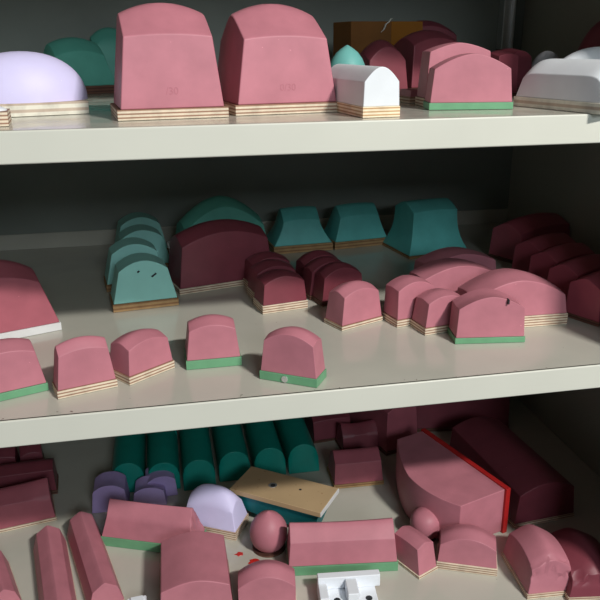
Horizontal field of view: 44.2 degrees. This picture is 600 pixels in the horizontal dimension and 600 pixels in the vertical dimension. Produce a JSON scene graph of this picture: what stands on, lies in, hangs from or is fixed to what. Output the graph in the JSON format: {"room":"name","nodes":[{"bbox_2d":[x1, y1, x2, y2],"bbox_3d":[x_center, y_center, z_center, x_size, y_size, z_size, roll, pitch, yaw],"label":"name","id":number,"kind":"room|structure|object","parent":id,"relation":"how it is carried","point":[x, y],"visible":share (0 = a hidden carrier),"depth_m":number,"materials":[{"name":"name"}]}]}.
{"room":"workshop storage room","nodes":[
{"label":"workshop storage room","id":0,"kind":"room"},
{"bbox_2d":[0,0,524,234],"bbox_3d":[-0.087,-0.166,1.210,0.928,0.880,0.004,-4,19,-10],"label":"wall","id":1,"kind":"structure","parent":0,"point":[71,196],"depth_m":1.18,"materials":[{"name":"grey paint"}]},
{"bbox_2d":[0,209,507,250],"bbox_3d":[-0.086,-0.116,1.223,0.920,0.026,0.003,-4,19,-10],"label":"trim","id":2,"kind":"structure","parent":1,"relation":"attached to","point":[91,237],"depth_m":1.18,"materials":[{"name":"grey metal"}]},
{"bbox_2d":[0,222,599,447],"bbox_3d":[-0.029,0.001,0.956,0.918,0.026,0.588,-4,19,-10],"label":"shelf","id":3,"kind":"object","parent":1,"relation":"attached to","point":[379,365],"visible":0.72,"depth_m":0.73,"materials":[{"name":"beige metal"}]},
{"bbox_2d":[0,338,48,400],"bbox_3d":[-0.272,0.060,0.676,0.067,0.050,0.040,-12,22,-29],"label":"pad","id":4,"kind":"object","parent":3,"relation":"on","point":[21,374],"visible":1,"depth_m":0.67,"materials":[{"name":"pink rubber"}]},
{"bbox_2d":[0,259,61,338],"bbox_3d":[-0.346,-0.003,0.811,0.140,0.083,0.070,-12,22,-29],"label":"pad","id":5,"kind":"object","parent":3,"relation":"on","point":[26,310],"visible":1,"depth_m":0.80,"materials":[{"name":"rubber"}]},
{"bbox_2d":[52,336,117,398],"bbox_3d":[-0.200,0.058,0.680,0.055,0.052,0.024,-10,21,-26],"label":"pad","id":6,"kind":"object","parent":3,"relation":"on","point":[82,364],"visible":1,"depth_m":0.67,"materials":[{"name":"pink rubber"}]},
{"bbox_2d":[104,237,158,291],"bbox_3d":[-0.220,-0.050,0.977,0.078,0.060,0.045,-7,20,-17],"label":"pad","id":7,"kind":"object","parent":3,"relation":"on","point":[122,248],"visible":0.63,"depth_m":0.95,"materials":[{"name":"teal rubber"}]},
{"bbox_2d":[114,212,168,253],"bbox_3d":[-0.244,-0.101,1.125,0.078,0.060,0.045,-7,20,-17],"label":"pad","id":8,"kind":"object","parent":3,"relation":"on","point":[134,218],"visible":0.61,"depth_m":1.11,"materials":[{"name":"teal rubber"}]},
{"bbox_2d":[110,328,174,384],"bbox_3d":[-0.155,0.050,0.715,0.035,0.043,0.054,16,25,39],"label":"pad","id":9,"kind":"object","parent":3,"relation":"on","point":[136,356],"visible":0.98,"depth_m":0.70,"materials":[{"name":"pink rubber"}]},
{"bbox_2d":[117,224,168,267],"bbox_3d":[-0.225,-0.074,1.048,0.078,0.060,0.045,-7,20,-17],"label":"pad","id":10,"kind":"object","parent":3,"relation":"on","point":[142,231],"visible":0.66,"depth_m":1.03,"materials":[{"name":"teal rubber"}]},
{"bbox_2d":[110,253,178,312],"bbox_3d":[-0.193,-0.024,0.904,0.078,0.060,0.045,-7,20,-17],"label":"pad","id":11,"kind":"object","parent":3,"relation":"on","point":[140,280],"visible":1,"depth_m":0.89,"materials":[{"name":"teal rubber"}]},
{"bbox_2d":[184,314,241,369],"bbox_3d":[-0.088,0.038,0.738,0.055,0.049,0.036,-4,20,-11],"label":"pad","id":12,"kind":"object","parent":3,"relation":"on","point":[211,339],"visible":1,"depth_m":0.72,"materials":[{"name":"pink rubber"}]},
{"bbox_2d":[168,219,269,294],"bbox_3d":[-0.107,-0.065,0.979,0.132,0.085,0.060,-9,21,-24],"label":"pad","id":13,"kind":"object","parent":3,"relation":"on","point":[208,255],"visible":0.84,"depth_m":0.95,"materials":[{"name":"red rubber"}]},
{"bbox_2d":[175,196,265,234],"bbox_3d":[-0.116,-0.104,1.075,0.133,0.096,0.070,-7,20,-19],"label":"pad","id":14,"kind":"object","parent":3,"relation":"on","point":[215,207],"visible":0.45,"depth_m":1.04,"materials":[{"name":"teal rubber"}]},
{"bbox_2d":[243,251,289,287],"bbox_3d":[-0.043,-0.040,0.966,0.058,0.046,0.036,-8,21,-20],"label":"pad","id":15,"kind":"object","parent":3,"relation":"on","point":[253,259],"visible":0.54,"depth_m":0.95,"materials":[{"name":"red rubber"}]},
{"bbox_2d":[247,259,295,298],"bbox_3d":[-0.035,-0.028,0.930,0.058,0.046,0.036,-8,21,-20],"label":"pad","id":16,"kind":"object","parent":3,"relation":"on","point":[261,267],"visible":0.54,"depth_m":0.92,"materials":[{"name":"red rubber"}]},
{"bbox_2d":[253,269,307,313],"bbox_3d":[-0.024,-0.014,0.889,0.058,0.046,0.036,-8,21,-20],"label":"pad","id":17,"kind":"object","parent":3,"relation":"on","point":[276,290],"visible":1,"depth_m":0.88,"materials":[{"name":"red rubber"}]},
{"bbox_2d":[259,326,326,387],"bbox_3d":[-0.007,0.050,0.697,0.058,0.051,0.028,7,21,20],"label":"pad","id":18,"kind":"object","parent":3,"relation":"on","point":[291,354],"visible":1,"depth_m":0.69,"materials":[{"name":"pink rubber"}]},
{"bbox_2d":[266,206,332,253],"bbox_3d":[-0.003,-0.114,1.148,0.094,0.065,0.065,-6,20,-15],"label":"pad","id":19,"kind":"object","parent":3,"relation":"on","point":[297,229],"visible":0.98,"depth_m":1.13,"materials":[{"name":"teal rubber"}]},
{"bbox_2d":[295,250,337,276],"bbox_3d":[0.024,-0.042,0.964,0.059,0.048,0.030,-9,21,-23],"label":"pad","id":20,"kind":"object","parent":3,"relation":"on","point":[309,256],"visible":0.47,"depth_m":0.95,"materials":[{"name":"red rubber"}]},
{"bbox_2d":[302,256,341,299],"bbox_3d":[0.033,-0.031,0.935,0.059,0.048,0.030,-9,21,-23],"label":"pad","id":21,"kind":"object","parent":3,"relation":"on","point":[309,271],"visible":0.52,"depth_m":0.92,"materials":[{"name":"red rubber"}]},
{"bbox_2d":[312,262,361,306],"bbox_3d":[0.047,-0.023,0.911,0.059,0.048,0.030,-9,21,-23],"label":"pad","id":22,"kind":"object","parent":3,"relation":"on","point":[331,275],"visible":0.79,"depth_m":0.90,"materials":[{"name":"red rubber"}]},
{"bbox_2d":[324,280,382,330],"bbox_3d":[0.061,0.002,0.839,0.059,0.048,0.034,-13,23,-32],"label":"pad","id":23,"kind":"object","parent":3,"relation":"on","point":[351,304],"visible":1,"depth_m":0.83,"materials":[{"name":"pink rubber"}]},
{"bbox_2d":[324,202,386,249],"bbox_3d":[0.086,-0.122,1.171,0.090,0.064,0.060,-7,20,-18],"label":"pad","id":24,"kind":"object","parent":3,"relation":"on","point":[350,225],"visible":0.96,"depth_m":1.15,"materials":[{"name":"teal rubber"}]},
{"bbox_2d":[382,275,434,327],"bbox_3d":[0.125,-0.002,0.843,0.052,0.052,0.034,-9,21,-22],"label":"pad","id":25,"kind":"object","parent":3,"relation":"on","point":[401,292],"visible":0.73,"depth_m":0.83,"materials":[{"name":"pink rubber"}]},
{"bbox_2d":[382,198,465,258],"bbox_3d":[0.192,-0.117,1.132,0.102,0.076,0.094,-7,20,-19],"label":"pad","id":26,"kind":"object","parent":3,"relation":"on","point":[421,227],"visible":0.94,"depth_m":1.10,"materials":[{"name":"teal rubber"}]},
{"bbox_2d":[410,288,459,335],"bbox_3d":[0.155,0.010,0.820,0.055,0.044,0.033,-8,20,-20],"label":"pad","id":27,"kind":"object","parent":3,"relation":"on","point":[432,308],"visible":0.8,"depth_m":0.81,"materials":[{"name":"pink rubber"}]},
{"bbox_2d":[409,258,491,292],"bbox_3d":[0.187,-0.025,0.910,0.106,0.049,0.042,-7,20,-17],"label":"pad","id":28,"kind":"object","parent":3,"relation":"on","point":[445,273],"visible":0.56,"depth_m":0.89,"materials":[{"name":"pink rubber"}]},
{"bbox_2d":[413,247,495,269],"bbox_3d":[0.201,-0.042,0.960,0.106,0.049,0.042,-7,20,-17],"label":"pad","id":29,"kind":"object","parent":3,"relation":"on","point":[483,259],"visible":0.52,"depth_m":0.95,"materials":[{"name":"pink rubber"}]},
{"bbox_2d":[447,288,524,343],"bbox_3d":[0.200,0.016,0.789,0.075,0.051,0.036,-1,19,-3],"label":"pad","id":30,"kind":"object","parent":3,"relation":"on","point":[485,315],"visible":1,"depth_m":0.78,"materials":[{"name":"pink plastic"}]},
{"bbox_2d":[457,268,567,326],"bbox_3d":[0.239,-0.005,0.839,0.115,0.058,0.055,-4,19,-9],"label":"pad","id":31,"kind":"object","parent":3,"relation":"on","point":[544,303],"visible":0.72,"depth_m":0.82,"materials":[{"name":"pink plastic"}]},
{"bbox_2d":[487,213,569,263],"bbox_3d":[0.342,-0.097,1.093,0.115,0.062,0.060,-13,23,-33],"label":"pad","id":32,"kind":"object","parent":3,"relation":"on","point":[505,236],"visible":0.66,"depth_m":1.07,"materials":[{"name":"red rubber"}]},
{"bbox_2d":[511,233,575,271],"bbox_3d":[0.335,-0.064,1.011,0.082,0.054,0.047,-13,23,-33],"label":"pad","id":33,"kind":"object","parent":3,"relation":"on","point":[523,251],"visible":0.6,"depth_m":0.99,"materials":[{"name":"red plastic"}]},
{"bbox_2d":[528,243,594,279],"bbox_3d":[0.340,-0.046,0.960,0.082,0.054,0.047,-13,23,-33],"label":"pad","id":34,"kind":"object","parent":3,"relation":"on","point":[540,262],"visible":0.53,"depth_m":0.94,"materials":[{"name":"red plastic"}]},
{"bbox_2d":[547,254,599,299],"bbox_3d":[0.346,-0.028,0.907,0.082,0.054,0.047,-13,23,-33],"label":"pad","id":35,"kind":"object","parent":3,"relation":"on","point":[562,274],"visible":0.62,"depth_m":0.88,"materials":[{"name":"red plastic"}]},
{"bbox_2d":[566,270,599,326],"bbox_3d":[0.352,-0.009,0.854,0.082,0.054,0.047,-13,23,-33],"label":"pad","id":36,"kind":"object","parent":3,"relation":"on","point":[583,297],"visible":0.94,"depth_m":0.83,"materials":[{"name":"red rubber"}]},
{"bbox_2d":[0,91,599,164],"bbox_3d":[-0.031,-0.227,0.877,0.918,0.026,0.588,-4,19,-10],"label":"shelf","id":37,"kind":"object","parent":1,"relation":"attached to","point":[97,135],"visible":0.72,"depth_m":0.60,"materials":[{"name":"beige metal"}]},
{"bbox_2d":[0,106,11,126],"bbox_3d":[-0.267,-0.148,0.589,0.066,0.017,0.036,-6,20,-16],"label":"pad","id":38,"kind":"object","parent":37,"relation":"on","point":[5,114],"visible":1,"depth_m":0.58,"materials":[{"name":"white wood"}]},
{"bbox_2d":[0,51,88,116],"bbox_3d":[-0.258,-0.202,0.688,0.116,0.056,0.072,-9,21,-24],"label":"pad","id":39,"kind":"object","parent":37,"relation":"on","point":[31,83],"visible":1,"depth_m":0.67,"materials":[{"name":"purple rubber"}]},
{"bbox_2d":[43,37,113,93],"bbox_3d":[-0.298,-0.310,0.976,0.083,0.070,0.075,-14,23,-34],"label":"pad","id":40,"kind":"object","parent":37,"relation":"on","point":[84,56],"visible":0.66,"depth_m":0.96,"materials":[{"name":"teal rubber"}]},
{"bbox_2d":[90,27,115,78],"bbox_3d":[-0.275,-0.352,1.074,0.066,0.084,0.048,-8,21,-21],"label":"pad","id":41,"kind":"object","parent":37,"relation":"on","point":[105,38],"visible":0.27,"depth_m":1.05,"materials":[{"name":"teal plastic"}]},
{"bbox_2d":[110,3,228,120],"bbox_3d":[-0.121,-0.213,0.654,0.094,0.094,0.090,-6,20,-16],"label":"pad","id":42,"kind":"object","parent":37,"relation":"on","point":[166,67],"visible":1,"depth_m":0.62,"materials":[{"name":"pink rubber"}]},
{"bbox_2d":[218,4,336,115],"bbox_3d":[-0.026,-0.228,0.695,0.100,0.094,0.100,-7,20,-18],"label":"pad","id":43,"kind":"object","parent":37,"relation":"on","point":[274,58],"visible":0.97,"depth_m":0.66,"materials":[{"name":"pink rubber"}]},
{"bbox_2d":[330,45,364,66],"bbox_3d":[0.054,-0.262,0.847,0.044,0.058,0.044,-4,19,-10],"label":"pad","id":44,"kind":"object","parent":37,"relation":"on","point":[347,54],"visible":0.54,"depth_m":0.83,"materials":[{"name":"teal rubber"}]},
{"bbox_2d":[331,64,399,117],"bbox_3d":[0.053,-0.191,0.668,0.034,0.041,0.110,-6,20,-16],"label":"pad","id":45,"kind":"object","parent":37,"relation":"on","point":[363,91],"visible":0.86,"depth_m":0.62,"materials":[{"name":"white rubber"}]},
{"bbox_2d":[333,21,422,56],"bbox_3d":[0.107,-0.339,1.023,0.108,0.086,0.056,-8,21,-21],"label":"cardboard box","id":46,"kind":"object","parent":37,"relation":"on","point":[358,35],"visible":0.35,"depth_m":0.99,"materials":[{"name":"brown cardboard"}]},
{"bbox_2d":[360,40,407,93],"bbox_3d":[0.098,-0.285,0.903,0.056,0.063,0.050,-7,20,-19],"label":"pad","id":47,"kind":"object","parent":37,"relation":"on","point":[382,53],"visible":0.5,"depth_m":0.88,"materials":[{"name":"red rubber"}]},
{"bbox_2d":[399,88,417,102],"bbox_3d":[0.125,-0.217,0.784,0.033,0.013,0.030,-6,20,-16],"label":"pad","id":48,"kind":"object","parent":37,"relation":"on","point":[406,95],"visible":0.48,"depth_m":0.77,"materials":[{"name":"pink rubber"}]},
{"bbox_2d":[394,30,456,88],"bbox_3d":[0.161,-0.306,0.945,0.076,0.075,0.060,-8,21,-21],"label":"pad","id":49,"kind":"object","parent":37,"relation":"on","point":[411,46],"visible":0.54,"depth_m":0.92,"materials":[{"name":"red rubber"}]},
{"bbox_2d":[420,20,456,40],"bbox_3d":[0.180,-0.363,1.085,0.092,0.090,0.048,-5,20,-14],"label":"pad","id":50,"kind":"object","parent":37,"relation":"on","point":[427,25],"visible":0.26,"depth_m":1.06,"materials":[{"name":"red plastic"}]},
{"bbox_2d":[415,42,490,105],"bbox_3d":[0.154,-0.225,0.734,0.070,0.060,0.030,-3,19,-8],"label":"pad","id":51,"kind":"object","parent":37,"relation":"on","point":[432,56],"visible":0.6,"depth_m":0.72,"materials":[{"name":"pink plastic"}]},
{"bbox_2d":[423,53,512,109],"bbox_3d":[0.159,-0.206,0.694,0.079,0.050,0.030,-1,19,-1],"label":"pad","id":52,"kind":"object","parent":37,"relation":"on","point":[467,81],"visible":1,"depth_m":0.68,"materials":[{"name":"pink plastic"}]},
{"bbox_2d":[491,51,517,95],"bbox_3d":[0.229,-0.262,0.854,0.031,0.050,0.040,-9,21,-22],"label":"pad","id":53,"kind":"object","parent":37,"relation":"on","point":[509,59],"visible":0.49,"depth_m":0.84,"materials":[{"name":"red plastic"}]},
{"bbox_2d":[496,48,531,90],"bbox_3d":[0.267,-0.297,0.951,0.046,0.052,0.050,-12,22,-31],"label":"pad","id":54,"kind":"object","parent":37,"relation":"on","point":[524,59],"visible":0.26,"depth_m":0.93,"materials":[{"name":"red plastic"}]},
{"bbox_2d":[532,51,558,66],"bbox_3d":[0.317,-0.296,0.952,0.054,0.048,0.044,-8,21,-21],"label":"pad","id":55,"kind":"object","parent":37,"relation":"on","point":[544,55],"visible":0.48,"depth_m":0.94,"materials":[{"name":"grey plastic"}]},
{"bbox_2d":[513,59,599,114],"bbox_3d":[0.255,-0.199,0.681,0.050,0.044,0.112,-9,21,-23],"label":"pad","id":56,"kind":"object","parent":37,"relation":"on","point":[572,85],"visible":1,"depth_m":0.67,"materials":[{"name":"white plastic"}]},
{"bbox_2d":[563,47,599,58],"bbox_3d":[0.307,-0.233,0.760,0.126,0.054,0.052,-6,20,-16],"label":"pad","id":57,"kind":"object","parent":37,"relation":"on","point":[592,52],"visible":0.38,"depth_m":0.74,"materials":[{"name":"white plastic"}]},
{"bbox_2d":[577,21,599,50],"bbox_3d":[0.359,-0.284,0.859,0.088,0.086,0.076,-4,19,-10],"label":"pad","id":58,"kind":"object","parent":37,"relation":"on","point":[592,38],"visible":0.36,"depth_m":0.84,"materials":[{"name":"red plastic"}]},
{"bbox_2d":[0,396,599,599],"bbox_3d":[-0.026,0.270,1.050,0.918,0.052,0.588,-4,19,-10],"label":"shelf","id":59,"kind":"object","parent":1,"relation":"attached to","point":[78,463],"depth_m":0.97,"materials":[{"name":"beige metal"}]},
{"bbox_2d":[0,446,19,463],"bbox_3d":[-0.443,0.235,1.099,0.046,0.042,0.045,-6,20,-15],"label":"pad","id":60,"kind":"object","parent":59,"relation":"on","point":[7,454],"visible":0.59,"depth_m":1.09,"materials":[{"name":"red plastic"}]},
{"bbox_2d":[0,550,21,599],"bbox_3d":[-0.351,0.324,0.859,0.036,0.030,0.086,-12,22,-29],"label":"pad","id":61,"kind":"object","parent":59,"relation":"on","point":[9,590],"visible":1,"depth_m":0.84,"materials":[{"name":"pink plastic"}]},
{"bbox_2d":[0,477,56,532],"bbox_3d":[-0.399,0.271,0.979,0.137,0.051,0.055,-8,21,-21],"label":"pad","id":62,"kind":"object","parent":59,"relation":"on","point":[31,503],"visible":1,"depth_m":0.97,"materials":[{"name":"plastic"}]},
{"bbox_2d":[0,458,58,494],"bbox_3d":[-0.417,0.253,1.041,0.141,0.045,0.045,-6,20,-15],"label":"pad","id":63,"kind":"object","parent":59,"relation":"on","point":[15,473],"visible":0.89,"depth_m":1.03,"materials":[{"name":"red plastic"}]},
{"bbox_2d":[19,444,43,461],"bbox_3d":[-0.405,0.230,1.113,0.035,0.041,0.045,-8,20,-20],"label":"pad","id":64,"kind":"object","parent":59,"relation":"on","point":[27,452],"visible":0.55,"depth_m":1.10,"materials":[{"name":"red plastic"}]},
{"bbox_2d":[33,525,76,599],"bbox_3d":[-0.287,0.321,0.862,0.041,0.033,0.157,-8,21,-21],"label":"pad","id":65,"kind":"object","parent":59,"relation":"on","point":[53,570],"visible":1,"depth_m":0.86,"materials":[{"name":"pink plastic"}]},
{"bbox_2d":[66,511,124,599],"bbox_3d":[-0.251,0.310,0.893,0.041,0.033,0.152,-9,21,-24],"label":"pad","id":66,"kind":"object","parent":59,"relation":"on","point":[97,577],"visible":1,"depth_m":0.87,"materials":[{"name":"pink plastic"}]},
{"bbox_2d":[92,471,129,512],"bbox_3d":[-0.261,0.263,1.017,0.049,0.040,0.040,-4,19,-9],"label":"pad","id":67,"kind":"object","parent":59,"relation":"on","point":[111,484],"visible":0.91,"depth_m":1.00,"materials":[{"name":"purple plastic"}]},
{"bbox_2d":[112,433,145,491],"bbox_3d":[-0.265,0.215,1.149,0.046,0.043,0.235,-4,19,-10],"label":"pad","id":68,"kind":"object","parent":59,"relation":"on","point":[129,454],"visible":0.44,"depth_m":1.07,"materials":[{"name":"green plastic"}]},
{"bbox_2d":[133,475,166,504],"bbox_3d":[-0.209,0.265,1.028,0.046,0.028,0.035,-3,19,-7],"label":"pad","id":69,"kind":"object","parent":59,"relation":"on","point":[152,493],"visible":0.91,"depth_m":1.01,"materials":[{"name":"purple plastic"}]},
{"bbox_2d":[101,498,205,552],"bbox_3d":[-0.186,0.282,0.934,0.127,0.057,0.039,3,20,11],"label":"pad","id":70,"kind":"object","parent":59,"relation":"on","point":[128,524],"visible":0.84,"depth_m":0.92,"materials":[{"name":"pink plastic"}]},
{"bbox_2d":[145,468,177,495],"bbox_3d":[-0.198,0.255,1.049,0.043,0.032,0.040,-6,20,-14],"label":"pad","id":71,"kind":"object","parent":59,"relation":"on","point":[166,478],"visible":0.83,"depth_m":1.03,"materials":[{"name":"purple plastic"}]},
{"bbox_2d":[147,431,180,488],"bbox_3d":[-0.204,0.232,1.100,0.046,0.043,0.120,-4,19,-10],"label":"pad","id":72,"kind":"object","parent":59,"relation":"on","point":[162,447],"visible":0.8,"depth_m":1.07,"materials":[{"name":"green plastic"}]},
{"bbox_2d":[160,531,232,599],"bbox_3d":[-0.121,0.314,0.847,0.082,0.052,0.090,-4,19,-9],"label":"pad","id":73,"kind":"object","parent":59,"relation":"on","point":[194,565],"visible":1,"depth_m":0.82,"materials":[{"name":"pink plastic"}]},
{"bbox_2d":[179,427,215,490],"bbox_3d":[-0.166,0.210,1.161,0.046,0.043,0.247,-4,19,-10],"label":"pad","id":74,"kind":"object","parent":59,"relation":"on","point":[198,468],"visible":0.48,"depth_m":1.06,"materials":[{"name":"green plastic"}]},
{"bbox_2d":[187,484,248,540],"bbox_3d":[-0.111,0.268,0.964,0.076,0.062,0.045,6,20,17],"label":"pad","id":75,"kind":"object","parent":59,"relation":"on","point":[219,510],"visible":0.92,"depth_m":0.95,"materials":[{"name":"purple plastic"}]},
{"bbox_2d":[211,424,249,481],"bbox_3d":[-0.116,0.204,1.176,0.046,0.043,0.235,-4,19,-10],"label":"pad","id":76,"kind":"object","parent":59,"relation":"on","point":[231,453],"visible":0.46,"depth_m":1.08,"materials":[{"name":"green plastic"}]},
{"bbox_2d":[248,558,258,563],"bbox_3d":[-0.057,0.321,0.905,0.015,0.001,0.011,-4,19,-10],"label":"ink splash","id":77,"kind":"object","parent":59,"relation":"on","point":[254,559],"visible":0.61,"depth_m":0.91,"materials":[{"name":"red paint"}]},
{"bbox_2d":[242,421,285,474],"bbox_3d":[-0.065,0.201,1.185,0.046,0.043,0.235,-4,19,-10],"label":"pad","id":78,"kind":"object","parent":59,"relation":"on","point":[265,450],"visible":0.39,"depth_m":1.09,"materials":[{"name":"green plastic"}]},
{"bbox_2d":[238,560,295,599],"bbox_3d":[-0.038,0.319,0.833,0.066,0.051,0.036,-2,19,-3],"label":"pad","id":79,"kind":"object","parent":59,"relation":"on","point":[261,579],"visible":1,"depth_m":0.82,"materials":[{"name":"pink plastic"}]},
{"bbox_2d":[250,510,287,557],"bbox_3d":[-0.039,0.286,0.923,0.048,0.053,0.048,-4,19,-10],"label":"pad","id":80,"kind":"object","parent":59,"relation":"on","point":[268,529],"visible":1,"depth_m":0.91,"materials":[{"name":"pink plastic"}]},
{"bbox_2d":[230,466,338,524],"bbox_3d":[-0.020,0.270,0.979,0.131,0.048,0.060,8,21,24],"label":"pad","id":81,"kind":"object","parent":59,"relation":"on","point":[295,499],"visible":0.79,"depth_m":0.96,"materials":[{"name":"wood"}]},
{"bbox_2d":[273,418,318,473],"bbox_3d":[-0.016,0.197,1.194,0.046,0.043,0.235,-4,19,-10],"label":"pad","id":82,"kind":"object","parent":59,"relation":"on","point":[297,445],"visible":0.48,"depth_m":1.10,"materials":[{"name":"green plastic"}]},
{"bbox_2d":[304,413,349,443],"bbox_3d":[0.044,0.195,1.199,0.064,0.043,0.060,-6,20,-15],"label":"pad","id":83,"kind":"object","parent":59,"relation":"on","point":[323,428],"visible":0.44,"depth_m":1.18,"materials":[{"name":"red plastic"}]},
{"bbox_2d":[286,518,397,575],"bbox_3d":[0.050,0.292,0.898,0.132,0.057,0.050,-2,19,-3],"label":"pad","id":84,"kind":"object","parent":59,"relation":"on","point":[312,548],"visible":0.98,"depth_m":0.88,"materials":[{"name":"pink plastic"}]},
{"bbox_2d":[327,446,383,488],"bbox_3d":[0.080,0.237,1.072,0.073,0.047,0.052,-4,19,-8],"label":"pad","id":85,"kind":"object","parent":59,"relation":"on","point":[357,467],"visible":0.99,"depth_m":1.05,"materials":[{"name":"plastic"}]},
{"bbox_2d":[335,419,378,449],"bbox_3d":[0.090,0.209,1.158,0.060,0.043,0.045,-5,20,-12],"label":"pad","id":86,"kind":"object","parent":59,"relation":"on","point":[363,434],"visible":0.92,"depth_m":1.15,"materials":[{"name":"red plastic"}]},
{"bbox_2d":[349,406,416,455],"bbox_3d":[0.126,0.175,1.196,0.060,0.080,0.150,-10,21,-24],"label":"pad","id":87,"kind":"object","parent":59,"relation":"on","point":[393,424],"visible":0.27,"depth_m":1.14,"materials":[{"name":"plastic"}]},
{"bbox_2d":[395,526,437,578],"bbox_3d":[0.137,0.300,0.894,0.031,0.043,0.054,-14,23,-34],"label":"pad","id":88,"kind":"object","parent":59,"relation":"on","point":[415,553],"visible":0.96,"depth_m":0.88,"materials":[{"name":"pink plastic"}]},
{"bbox_2d":[410,507,439,541],"bbox_3d":[0.160,0.284,0.941,0.040,0.041,0.040,-4,19,-10],"label":"pad","id":89,"kind":"object","parent":59,"relation":"on","point":[422,519],"visible":0.62,"depth_m":0.93,"materials":[{"name":"pink plastic"}]},
{"bbox_2d":[396,428,510,539],"bbox_3d":[0.181,0.252,0.997,0.100,0.066,0.177,-11,22,-26],"label":"pad","id":90,"kind":"object","parent":59,"relation":"on","point":[431,474],"visible":0.83,"depth_m":0.95,"materials":[{"name":"pink plastic"}]},
{"bbox_2d":[416,397,509,431],"bbox_3d":[0.253,0.155,1.243,0.170,0.085,0.110,-1,19,-3],"label":"pad","id":91,"kind":"object","parent":59,"relation":"on","point":[443,416],"visible":0.18,"depth_m":1.20,"materials":[{"name":"red plastic"}]},
{"bbox_2d":[436,524,497,576],"bbox_3d":[0.202,0.297,0.891,0.071,0.049,0.036,4,20,12],"label":"pad","id":92,"kind":"object","parent":59,"relation":"on","point":[467,548],"visible":1,"depth_m":0.88,"materials":[{"name":"pink plastic"}]},
{"bbox_2d":[450,416,573,528],"bbox_3d":[0.295,0.233,1.048,0.090,0.066,0.190,-6,20,-15],"label":"pad","id":93,"kind":"object","parent":59,"relation":"on","point":[539,494],"visible":0.86,"depth_m":0.99,"materials":[{"name":"red plastic"}]},
{"bbox_2d":[501,524,570,599],"bbox_3d":[0.281,0.300,0.869,0.057,0.056,0.077,-3,19,-7],"label":"pad","id":94,"kind":"object","parent":59,"relation":"on","point":[540,566],"visible":1,"depth_m":0.84,"materials":[{"name":"pink plastic"}]},
{"bbox_2d":[551,527,599,599],"bbox_3d":[0.331,0.303,0.872,0.060,0.048,0.094,-1,19,-2],"label":"pad","id":95,"kind":"object","parent":59,"relation":"on","point":[582,550],"visible":0.73,"depth_m":0.84,"materials":[{"name":"red plastic"}]},
{"bbox_2d":[496,0,516,48],"bbox_3d":[0.331,-0.507,1.164,0.020,0.212,0.020,-4,19,-10],"label":"trim","id":96,"kind":"structure","parent":1,"relation":"attached to","point":[507,8],"depth_m":1.18,"materials":[{"name":"silver metal"}]},
{"bbox_2d":[507,0,599,476],"bbox_3d":[0.424,-0.101,1.010,0.004,0.880,0.602,-4,19,-10],"label":"wall","id":97,"kind":"structure","parent":0,"point":[563,180],"depth_m":1.12,"materials":[{"name":"grey paint"}]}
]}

